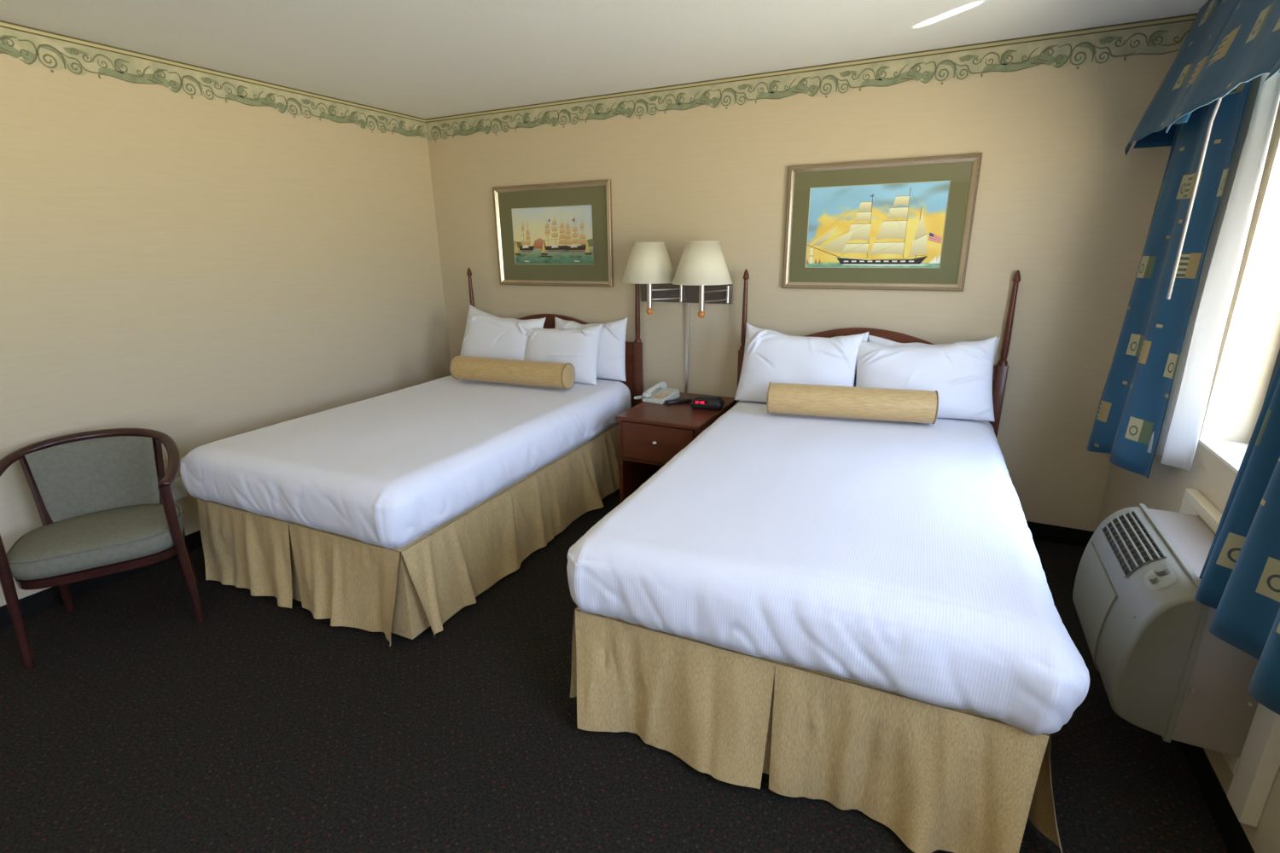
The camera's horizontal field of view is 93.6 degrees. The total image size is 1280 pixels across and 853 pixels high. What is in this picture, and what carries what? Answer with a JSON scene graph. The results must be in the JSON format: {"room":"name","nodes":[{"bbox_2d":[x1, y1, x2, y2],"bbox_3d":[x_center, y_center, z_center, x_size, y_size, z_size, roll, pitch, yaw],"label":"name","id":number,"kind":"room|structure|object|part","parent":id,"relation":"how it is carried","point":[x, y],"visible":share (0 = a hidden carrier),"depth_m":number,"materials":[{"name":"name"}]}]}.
{"room":"hotel room","nodes":[
{"label":"hotel room","id":0,"kind":"room"},
{"bbox_2d":[0,25,451,606],"bbox_3d":[-3.304,-0.051,1.457,0.200,2.440,8.000,7,19,25],"label":"wall","id":1,"kind":"structure","parent":0,"point":[197,271],"depth_m":3.10,"materials":[{"name":"paint"}]},
{"bbox_2d":[0,529,203,628],"bbox_3d":[-3.198,1.085,1.751,0.006,0.094,7.600,7,19,25],"label":"baseboard","id":2,"kind":"structure","parent":1,"relation":"attached to","point":[36,603],"depth_m":2.81,"materials":[{"name":"black"}]},
{"bbox_2d":[170,476,187,500],"bbox_3d":[-2.424,0.326,3.154,0.009,0.116,0.072,7,19,25],"label":"wall outlet","id":3,"kind":"object","parent":1,"relation":"attached to","point":[178,490],"visible":0.77,"depth_m":3.15,"materials":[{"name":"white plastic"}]},
{"bbox_2d":[172,481,180,488],"bbox_3d":[-2.422,0.302,3.146,0.003,0.028,0.034,7,19,25],"label":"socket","id":4,"kind":"object","parent":3,"relation":"attached to","point":[175,484],"depth_m":3.14,"materials":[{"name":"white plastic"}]},
{"bbox_2d":[174,489,183,496],"bbox_3d":[-2.421,0.351,3.160,0.003,0.028,0.034,7,19,25],"label":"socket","id":5,"kind":"object","parent":3,"relation":"attached to","point":[177,492],"depth_m":3.16,"materials":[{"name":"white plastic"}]},
{"bbox_2d":[0,20,427,141],"bbox_3d":[-2.338,-1.657,2.798,0.002,0.159,3.600,7,19,25],"label":"trim","id":6,"kind":"structure","parent":1,"relation":"attached to","point":[78,56],"depth_m":2.96,"materials":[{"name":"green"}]},
{"bbox_2d":[0,0,1208,119],"bbox_3d":[-1.288,-1.001,0.119,4.738,0.100,8.000,7,19,25],"label":"ceiling","id":7,"kind":"structure","parent":0,"point":[423,59],"depth_m":2.63,"materials":[{"name":"white paint"}]},
{"bbox_2d":[0,488,1228,852],"bbox_3d":[-1.256,1.432,0.850,4.738,0.100,8.000,7,19,25],"label":"floor","id":8,"kind":"structure","parent":0,"point":[137,725],"depth_m":1.93,"materials":[{"name":"carpet"}]},
{"bbox_2d":[0,428,205,669],"bbox_3d":[-2.287,0.460,2.576,0.626,0.798,0.535,-11,20,-31],"label":"armchair","id":9,"kind":"object","parent":8,"relation":"on","point":[103,498],"visible":1,"depth_m":2.55,"materials":[{"name":"brown wood"}]},
{"bbox_3d":[-2.392,0.635,2.284,0.041,0.630,0.071,-6,17,-16],"label":"leg","id":10,"kind":"part","parent":9,"relation":"part of","materials":[{"name":"brown wood"}]},
{"bbox_3d":[-2.548,0.665,2.654,0.098,0.367,0.043,12,21,37],"label":"leg","id":11,"kind":"part","parent":9,"relation":"part of","materials":[{"name":"brown wood"}]},
{"bbox_3d":[-2.305,0.158,2.509,0.626,0.179,0.483,-11,20,-31],"label":"rail","id":12,"kind":"part","parent":9,"relation":"part of","materials":[{"name":"brown wood"}]},
{"bbox_3d":[-2.394,0.225,2.678,0.420,0.337,0.138,-11,20,-31],"label":"backrest","id":13,"kind":"part","parent":9,"relation":"part of","materials":[{"name":"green fabric"}]},
{"bbox_2d":[7,503,184,580],"bbox_3d":[-2.267,0.457,2.543,0.544,0.107,0.458,-11,20,-31],"label":"seat cushion","id":14,"kind":"object","parent":9,"relation":"on","point":[94,538],"depth_m":2.43,"materials":[{"name":"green fabric"}]},
{"bbox_3d":[-2.267,0.529,2.564,0.530,0.038,0.444,-11,20,-31],"label":"seat frame","id":15,"kind":"part","parent":9,"relation":"part of","materials":[{"name":"brown wood"}]},
{"bbox_3d":[-1.944,0.548,2.555,0.048,0.630,0.070,-11,20,-31],"label":"leg","id":16,"kind":"part","parent":9,"relation":"part of","materials":[{"name":"brown wood"}]},
{"bbox_3d":[-2.186,0.595,2.872,0.043,0.367,0.098,-4,17,-12],"label":"leg","id":17,"kind":"part","parent":9,"relation":"part of","materials":[{"name":"brown wood"}]},
{"bbox_2d":[197,267,643,646],"bbox_3d":[-1.069,-0.127,3.397,1.477,1.414,2.216,7,18,24],"label":"bed","id":18,"kind":"object","parent":8,"relation":"on","point":[406,590],"visible":0.56,"depth_m":2.71,"materials":[{"name":"beige fabric"}]},
{"bbox_2d":[180,375,631,549],"bbox_3d":[-1.094,0.021,3.425,1.370,0.286,2.128,7,18,24],"label":"bedspread","id":19,"kind":"object","parent":18,"relation":"on","point":[387,470],"visible":0.88,"depth_m":2.73,"materials":[{"name":"white fabric"}]},
{"bbox_2d":[459,304,546,360],"bbox_3d":[-0.972,-0.577,4.194,0.690,0.514,0.245,8,19,26],"label":"pillow","id":20,"kind":"object","parent":19,"relation":"on","point":[486,334],"visible":0.69,"depth_m":4.11,"materials":[{"name":"white fabric"}]},
{"bbox_2d":[449,354,575,389],"bbox_3d":[-0.825,-0.351,3.844,0.862,0.163,0.163,6,18,22],"label":"bolster","id":21,"kind":"object","parent":19,"relation":"on","point":[551,375],"visible":1,"depth_m":3.76,"materials":[{"name":"beige fabric"}]},
{"bbox_3d":[-0.434,-0.307,3.682,0.011,0.152,0.152,6,18,22],"label":"panel","id":22,"kind":"part","parent":21,"relation":"part of","materials":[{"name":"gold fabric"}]},
{"bbox_2d":[523,324,602,385],"bbox_3d":[-0.532,-0.488,3.994,0.611,0.397,0.233,7,18,24],"label":"pillow","id":23,"kind":"object","parent":19,"relation":"on","point":[579,347],"visible":0.7,"depth_m":3.88,"materials":[{"name":"white fabric"}]},
{"bbox_2d":[554,316,627,381],"bbox_3d":[-0.340,-0.527,4.055,0.576,0.431,0.197,9,19,30],"label":"pillow","id":24,"kind":"object","parent":19,"relation":"on","point":[611,359],"visible":0.44,"depth_m":3.94,"materials":[{"name":"white fabric"}]},
{"bbox_3d":[-1.246,-0.462,4.623,0.052,1.355,0.047,7,18,24],"label":"post","id":25,"kind":"part","parent":18,"relation":"part of","materials":[{"name":"brown wood"}]},
{"bbox_3d":[-0.629,-0.480,4.317,1.324,0.650,0.026,7,18,24],"label":"headboard","id":26,"kind":"part","parent":18,"relation":"part of","materials":[{"name":"brown wood"}]},
{"bbox_3d":[-0.011,-0.310,4.065,0.052,1.355,0.047,7,18,24],"label":"post","id":27,"kind":"part","parent":18,"relation":"part of","materials":[{"name":"brown wood"}]},
{"bbox_2d":[615,392,736,503],"bbox_3d":[0.238,0.180,3.695,0.510,0.622,0.710,7,19,25],"label":"nightstand","id":28,"kind":"object","parent":8,"relation":"on","point":[650,434],"visible":0.59,"depth_m":3.43,"materials":[{"name":"brown wood"}]},
{"bbox_3d":[0.033,0.161,3.810,0.024,0.598,0.655,7,19,25],"label":"panel","id":29,"kind":"part","parent":28,"relation":"part of","materials":[{"name":"brown wood"}]},
{"bbox_3d":[0.240,0.129,3.685,0.444,0.017,0.636,7,19,25],"label":"apron rail","id":30,"kind":"part","parent":28,"relation":"part of","materials":[{"name":"brown wood"}]},
{"bbox_2d":[634,381,680,404],"bbox_3d":[0.109,-0.216,3.776,0.190,0.094,0.249,10,20,33],"label":"telephone","id":31,"kind":"object","parent":28,"relation":"on","point":[663,393],"visible":1,"depth_m":3.75,"materials":[{"name":"beige plastic"}]},
{"bbox_3d":[0.006,-0.181,3.748,0.090,0.029,0.035,-10,19,-28],"label":"coiled cord","id":32,"kind":"part","parent":31,"relation":"part of","materials":[{"name":"beige plastic"}]},
{"bbox_3d":[0.228,0.018,3.631,0.436,0.214,0.614,7,19,25],"label":"drawer","id":33,"kind":"part","parent":28,"relation":"part of","materials":[{"name":"brown wood"}]},
{"bbox_2d":[664,397,692,405],"bbox_3d":[0.236,-0.156,3.692,0.170,0.024,0.048,-9,18,-24],"label":"remote control","id":34,"kind":"object","parent":28,"relation":"on","point":[677,401],"visible":0.99,"depth_m":3.67,"materials":[{"name":"black plastic"}]},
{"bbox_2d":[690,395,724,410],"bbox_3d":[0.399,-0.143,3.559,0.188,0.072,0.104,4,17,17],"label":"alarm clock","id":35,"kind":"object","parent":28,"relation":"on","point":[700,402],"visible":1,"depth_m":3.52,"materials":[{"name":"black plastic"}]},
{"bbox_3d":[0.454,0.216,3.608,0.024,0.598,0.655,7,19,25],"label":"panel","id":36,"kind":"part","parent":28,"relation":"part of","materials":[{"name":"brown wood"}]},
{"bbox_2d":[570,268,1062,852],"bbox_3d":[0.801,0.128,2.468,1.470,1.414,2.260,7,18,24],"label":"bed","id":37,"kind":"object","parent":8,"relation":"on","point":[943,778],"visible":0.3,"depth_m":1.69,"materials":[{"name":"beige fabric"}]},
{"bbox_3d":[0.629,-0.214,3.718,0.052,1.355,0.047,7,18,24],"label":"post","id":38,"kind":"part","parent":37,"relation":"part of","materials":[{"name":"brown wood"}]},
{"bbox_2d":[566,401,1089,736],"bbox_3d":[0.798,0.270,2.510,1.378,0.287,2.143,7,18,24],"label":"bedspread","id":39,"kind":"object","parent":37,"relation":"on","point":[902,558],"visible":0.94,"depth_m":1.75,"materials":[{"name":"white fabric"}]},
{"bbox_2d":[733,322,865,402],"bbox_3d":[0.864,-0.324,3.309,0.666,0.455,0.238,6,18,20],"label":"pillow","id":40,"kind":"object","parent":39,"relation":"on","point":[770,356],"visible":0.75,"depth_m":3.23,"materials":[{"name":"white fabric"}]},
{"bbox_2d":[832,331,869,386],"bbox_3d":[0.956,-0.341,3.411,0.632,0.414,0.177,7,18,23],"label":"pillow","id":41,"kind":"object","parent":39,"relation":"on","point":[866,334],"visible":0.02,"depth_m":3.27,"materials":[{"name":"white fabric"}]},
{"bbox_2d":[766,382,938,424],"bbox_3d":[1.041,-0.121,2.999,0.802,0.163,0.163,4,17,17],"label":"bolster","id":42,"kind":"object","parent":39,"relation":"on","point":[919,406],"visible":1,"depth_m":2.93,"materials":[{"name":"beige fabric"}]},
{"bbox_2d":[855,336,997,421],"bbox_3d":[1.435,-0.245,3.065,0.687,0.447,0.240,6,18,23],"label":"pillow","id":43,"kind":"object","parent":39,"relation":"on","point":[961,373],"visible":0.77,"depth_m":2.96,"materials":[{"name":"white fabric"}]},
{"bbox_2d":[867,334,999,362],"bbox_3d":[1.514,-0.275,3.169,0.628,0.408,0.183,7,18,24],"label":"pillow","id":44,"kind":"object","parent":39,"relation":"on","point":[880,340],"visible":0.05,"depth_m":3.18,"materials":[{"name":"white fabric"}]},
{"bbox_3d":[1.249,-0.234,3.418,1.324,0.650,0.026,7,18,24],"label":"headboard","id":45,"kind":"part","parent":37,"relation":"part of","materials":[{"name":"brown wood"}]},
{"bbox_3d":[1.870,-0.066,3.172,0.052,1.355,0.047,7,18,24],"label":"post","id":46,"kind":"part","parent":37,"relation":"part of","materials":[{"name":"brown wood"}]},
{"bbox_2d":[427,19,1184,531],"bbox_3d":[0.462,-0.810,3.824,4.338,2.440,0.200,7,19,25],"label":"wall","id":47,"kind":"structure","parent":0,"point":[1061,202],"depth_m":3.17,"materials":[{"name":"paint"}]},
{"bbox_2d":[492,179,613,287],"bbox_3d":[-0.604,-1.297,4.093,0.935,0.663,0.025,7,19,25],"label":"framed picture","id":48,"kind":"object","parent":47,"relation":"attached to","point":[558,234],"visible":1,"depth_m":4.08,"materials":[{"name":"beige"}]},
{"bbox_2d":[512,205,593,264],"bbox_3d":[-0.602,-1.300,4.103,0.656,0.375,0.003,7,19,25],"label":"print","id":49,"kind":"object","parent":48,"relation":"attached to","point":[542,235],"depth_m":4.10},
{"bbox_2d":[621,241,733,392],"bbox_3d":[0.216,-0.624,3.643,0.707,0.948,0.421,7,19,25],"label":"wall lamp","id":50,"kind":"object","parent":47,"relation":"attached to","point":[701,276],"visible":1,"depth_m":3.51,"materials":[{"name":"beige fabric"}]},
{"bbox_3d":[0.056,-0.991,3.628,0.344,0.229,0.344,7,19,25],"label":"lamp shade","id":51,"kind":"part","parent":50,"relation":"part of","materials":[{"name":"beige fabric"}]},
{"bbox_3d":[0.058,-0.844,3.672,0.032,0.242,0.032,7,19,25],"label":"lamp stem","id":52,"kind":"part","parent":50,"relation":"part of","materials":[{"name":"silver metal"}]},
{"bbox_3d":[0.059,-0.711,3.712,0.044,0.042,0.044,7,19,25],"label":"wooden knob","id":53,"kind":"part","parent":50,"relation":"part of","materials":[{"name":"orange wood"}]},
{"bbox_3d":[0.163,-0.819,3.720,0.224,0.100,0.021,-8,18,-22],"label":"swing arm","id":54,"kind":"part","parent":50,"relation":"part of","materials":[{"name":"silver metal"}]},
{"bbox_3d":[0.285,-0.837,3.774,0.607,0.114,0.024,7,19,25],"label":"mounting plate","id":55,"kind":"part","parent":50,"relation":"part of","materials":[{"name":"silver metal"}]},
{"bbox_3d":[0.303,-0.502,3.872,0.024,0.582,0.016,7,19,25],"label":"cord","id":56,"kind":"part","parent":50,"relation":"part of","materials":[{"name":"silver metal"}]},
{"bbox_3d":[0.358,-0.789,3.475,0.032,0.242,0.032,7,19,25],"label":"lamp stem","id":57,"kind":"part","parent":50,"relation":"part of","materials":[{"name":"silver metal"}]},
{"bbox_3d":[0.360,-0.656,3.515,0.044,0.042,0.044,7,19,25],"label":"wooden knob","id":58,"kind":"part","parent":50,"relation":"part of","materials":[{"name":"orange wood"}]},
{"bbox_3d":[0.356,-0.935,3.431,0.344,0.229,0.344,7,19,25],"label":"lamp shade","id":59,"kind":"part","parent":50,"relation":"part of","materials":[{"name":"beige fabric"}]},
{"bbox_3d":[0.454,-0.773,3.554,0.238,0.100,0.032,-15,22,-40],"label":"swing arm","id":60,"kind":"part","parent":50,"relation":"part of","materials":[{"name":"silver metal"}]},
{"bbox_2d":[425,12,1198,142],"bbox_3d":[0.402,-1.876,3.408,4.338,0.159,0.002,7,19,25],"label":"trim","id":61,"kind":"structure","parent":47,"relation":"attached to","point":[1099,44],"depth_m":3.06,"materials":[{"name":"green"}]},
{"bbox_2d":[781,152,982,291],"bbox_3d":[1.243,-1.065,3.206,0.935,0.655,0.025,7,19,25],"label":"framed picture","id":62,"kind":"object","parent":47,"relation":"attached to","point":[906,224],"visible":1,"depth_m":3.19,"materials":[{"name":"beige"}]},
{"bbox_2d":[805,180,950,267],"bbox_3d":[1.247,-1.068,3.215,0.691,0.424,0.002,7,19,25],"label":"print","id":63,"kind":"object","parent":62,"relation":"attached to","point":[854,224],"depth_m":3.20},
{"bbox_2d":[1026,521,1094,547],"bbox_3d":[0.430,0.340,4.073,4.326,0.094,0.006,7,19,25],"label":"baseboard","id":64,"kind":"structure","parent":47,"relation":"attached to","point":[1079,538],"depth_m":3.20,"materials":[{"name":"black"}]},
{"bbox_2d":[1096,100,1279,852],"bbox_3d":[0.760,0.482,-0.489,0.200,2.440,8.000,7,19,25],"label":"wall","id":65,"kind":"structure","parent":0,"point":[1249,347],"depth_m":1.96,"materials":[{"name":"paint"}]},
{"bbox_2d":[1072,488,1279,827],"bbox_3d":[1.567,0.586,1.833,0.322,0.585,0.840,7,19,25],"label":"air conditioner","id":66,"kind":"object","parent":65,"relation":"attached to","point":[1158,661],"visible":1,"depth_m":1.58,"materials":[{"name":"beige plastic"}]},
{"bbox_3d":[1.463,0.572,1.936,0.043,0.272,0.370,7,19,25],"label":"panel","id":67,"kind":"part","parent":66,"relation":"part of","materials":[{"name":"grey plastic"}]},
{"bbox_2d":[1099,510,1167,578],"bbox_3d":[1.509,0.355,1.851,0.082,0.087,0.340,7,19,25],"label":"grille","id":68,"kind":"object","parent":66,"relation":"attached to","point":[1130,540],"depth_m":1.83,"materials":[{"name":"grey plastic"}]},
{"bbox_3d":[1.402,0.399,1.623,0.065,0.047,0.037,-13,20,-34],"label":"control knob","id":69,"kind":"part","parent":66,"relation":"part of","materials":[{"name":"white plastic"}]},
{"bbox_3d":[1.400,0.412,1.621,0.053,0.047,0.104,7,19,25],"label":"control panel","id":70,"kind":"part","parent":66,"relation":"part of","materials":[{"name":"white plastic"}]},
{"bbox_2d":[1124,0,1279,155],"bbox_3d":[1.346,-0.918,0.868,0.239,0.526,3.782,7,19,25],"label":"valance","id":71,"kind":"object","parent":65,"relation":"attached to","point":[1231,44],"visible":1,"depth_m":1.92,"materials":[{"name":"blue fabric"}]},
{"bbox_2d":[1165,97,1222,299],"bbox_3d":[1.798,-0.904,1.889,0.169,0.982,0.035,-10,19,-27],"label":"wand","id":72,"kind":"object","parent":71,"relation":"hanging from","point":[1218,101],"visible":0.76,"depth_m":1.92,"materials":[{"name":"grey plastic"}]},
{"bbox_2d":[1178,741,1254,852],"bbox_3d":[0.682,1.593,-0.107,0.006,0.094,7.600,7,19,25],"label":"baseboard","id":73,"kind":"structure","parent":65,"relation":"attached to","point":[1236,840],"depth_m":1.67,"materials":[{"name":"black"}]},
{"bbox_2d":[1198,438,1248,473],"bbox_3d":[1.408,0.401,0.926,0.140,0.012,2.638,7,19,25],"label":"sill","id":74,"kind":"structure","parent":65,"relation":"attached to","point":[1231,454],"depth_m":1.96,"materials":[{"name":"beige paint"}]},
{"bbox_2d":[1262,349,1279,407],"bbox_3d":[1.486,-0.197,0.702,0.050,1.284,2.642,7,19,25],"label":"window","id":75,"kind":"structure","parent":65,"relation":"in","point":[1278,354],"depth_m":1.95,"materials":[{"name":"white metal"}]},
{"bbox_3d":[1.605,-1.235,1.114,0.065,0.016,2.840,7,19,25],"label":"curtain rod","id":76,"kind":"object","parent":65,"relation":"attached to","visible":0},
{"bbox_2d":[1086,0,1251,478],"bbox_3d":[1.994,-0.677,2.301,0.153,1.716,0.678,7,19,25],"label":"curtain","id":77,"kind":"object","parent":76,"relation":"hanging from","point":[1133,404],"visible":0.76,"depth_m":2.23,"materials":[{"name":"blue fabric"}]},
{"bbox_2d":[1146,72,1279,471],"bbox_3d":[1.956,-0.677,2.068,0.102,1.583,0.550,7,19,25],"label":"sheer curtain","id":78,"kind":"object","parent":76,"relation":"hanging from","point":[1183,422],"visible":0.47,"depth_m":1.98,"materials":[{"name":"white fabric"}]},
{"bbox_2d":[1194,360,1279,715],"bbox_3d":[1.314,-0.276,1.000,0.160,1.720,0.800,7,19,25],"label":"curtain","id":79,"kind":"object","parent":76,"relation":"hanging from","point":[1240,575],"visible":1,"depth_m":1.33,"materials":[{"name":"blue fabric"}]}
]}

